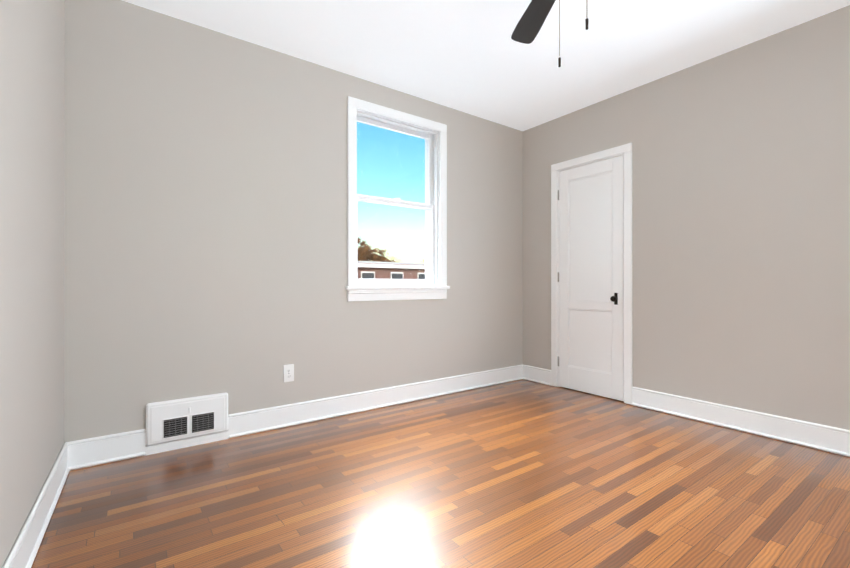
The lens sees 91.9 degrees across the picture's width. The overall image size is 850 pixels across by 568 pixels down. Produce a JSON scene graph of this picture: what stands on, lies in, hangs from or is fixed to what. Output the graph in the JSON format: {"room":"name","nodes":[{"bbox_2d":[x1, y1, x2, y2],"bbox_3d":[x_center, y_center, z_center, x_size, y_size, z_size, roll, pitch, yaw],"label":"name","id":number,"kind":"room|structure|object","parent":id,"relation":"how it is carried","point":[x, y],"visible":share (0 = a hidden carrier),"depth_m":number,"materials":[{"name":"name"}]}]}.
{"room":"empty bedroom","nodes":[
{"label":"empty bedroom","id":0,"kind":"room"},
{"bbox_2d":[0,0,64,567],"bbox_3d":[-0.797,-0.298,0.396,0.200,2.500,4.400,0,0,-34],"label":"wall","id":1,"kind":"structure","parent":0,"point":[32,68],"depth_m":1.47,"materials":[{"name":"grey paint"}]},
{"bbox_2d":[2,442,69,567],"bbox_3d":[-0.703,0.878,0.458,0.026,0.146,4.000,0,0,-34],"label":"baseboard","id":2,"kind":"structure","parent":1,"relation":"attached to","point":[24,549],"depth_m":1.53,"materials":[{"name":"white paint"}]},
{"bbox_2d":[64,0,522,445],"bbox_3d":[-0.486,-0.295,3.212,3.900,2.500,0.200,0,0,-36],"label":"wall","id":3,"kind":"structure","parent":0,"point":[205,211],"depth_m":2.58,"materials":[{"name":"grey paint"}]},
{"bbox_2d":[146,392,227,445],"bbox_3d":[-1.381,0.786,2.409,0.421,0.236,0.044,0,0,-36],"label":"air vent","id":4,"kind":"object","parent":3,"relation":"in","point":[177,419],"visible":1,"depth_m":2.39,"materials":[{"name":"white metal"}]},
{"bbox_2d":[283,364,293,381],"bbox_3d":[-0.917,0.601,2.769,0.070,0.116,0.008,0,0,-36],"label":"duplex electrical outlet","id":5,"kind":"object","parent":3,"relation":"attached to","point":[288,373],"visible":1,"depth_m":2.77,"materials":[{"name":"plastic"}]},
{"bbox_2d":[66,364,522,470],"bbox_3d":[-0.420,0.882,3.119,3.500,0.146,0.026,0,0,-36],"label":"baseboard","id":6,"kind":"structure","parent":3,"relation":"attached to","point":[90,452],"depth_m":2.76,"materials":[{"name":"white paint"}]},
{"bbox_2d":[345,96,449,300],"bbox_3d":[-0.255,-0.625,3.380,0.966,1.507,0.280,0,0,-36],"label":"window","id":7,"kind":"structure","parent":3,"relation":"in","point":[433,283],"depth_m":3.36,"materials":[{"name":"white paint"}]},
{"bbox_2d":[31,379,849,567],"bbox_3d":[0.748,1.013,1.511,3.900,0.120,4.400,0,0,-36],"label":"floor","id":8,"kind":"structure","parent":0,"point":[522,473],"depth_m":1.84,"materials":[{"name":"brown wood"}]},
{"bbox_2d":[122,0,849,130],"bbox_3d":[0.748,-1.607,1.514,3.900,0.120,4.400,0,0,-36],"label":"ceiling","id":9,"kind":"structure","parent":0,"point":[471,57],"depth_m":2.60,"materials":[{"name":"white paint"}]},
{"bbox_2d":[511,0,588,66],"bbox_3d":[0.612,-1.218,1.560,1.229,0.656,1.210,0,0,-36],"label":"ceiling fan","id":10,"kind":"object","parent":9,"relation":"hanging from","point":[530,23],"visible":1,"depth_m":2.02,"materials":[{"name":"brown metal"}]},
{"bbox_2d":[523,5,849,429],"bbox_3d":[2.244,-0.296,2.600,0.200,2.500,4.400,0,0,-36],"label":"wall","id":11,"kind":"structure","parent":0,"point":[740,227],"depth_m":2.71,"materials":[{"name":"grey paint"}]},
{"bbox_2d":[551,143,632,404],"bbox_3d":[1.432,-0.082,3.572,0.148,2.073,0.762,0,0,-36],"label":"door","id":12,"kind":"structure","parent":11,"relation":"in","point":[591,273],"depth_m":3.54,"materials":[{"name":"white paint"}]},
{"bbox_2d":[523,364,849,456],"bbox_3d":[2.153,0.881,2.532,0.026,0.146,4.000,0,0,-36],"label":"baseboard","id":13,"kind":"structure","parent":11,"relation":"attached to","point":[831,439],"depth_m":2.67,"materials":[{"name":"white paint"}]},
{"label":"outside","id":14,"kind":"structure","parent":0,"visible":0},
{"bbox_3d":[-10.860,4.154,40.040,150.000,0.300,160.000,0,0,-36],"label":"ground","id":15,"kind":"structure","parent":14,"visible":0},
{"bbox_2d":[358,236,382,260],"bbox_3d":[-7.481,-0.598,43.749,6.216,9.214,6.404,0,0,-36],"label":"tree","id":16,"kind":"object","parent":15,"relation":"on","point":[364,251],"depth_m":43.72,"materials":[{"name":"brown plant"}]},
{"bbox_2d":[358,246,399,261],"bbox_3d":[-5.620,-0.158,47.088,5.692,8.343,5.665,0,0,-36],"label":"tree","id":17,"kind":"object","parent":15,"relation":"on","point":[384,259],"depth_m":46.46,"materials":[{"name":"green plant"}]},
{"bbox_2d":[358,261,424,278],"bbox_3d":[-0.805,0.775,36.749,21.900,6.450,9.350,0,0,-36],"label":"rowhouse","id":18,"kind":"structure","parent":15,"relation":"on","point":[398,273],"depth_m":29.94,"materials":[{"name":"red brick"}]}
]}

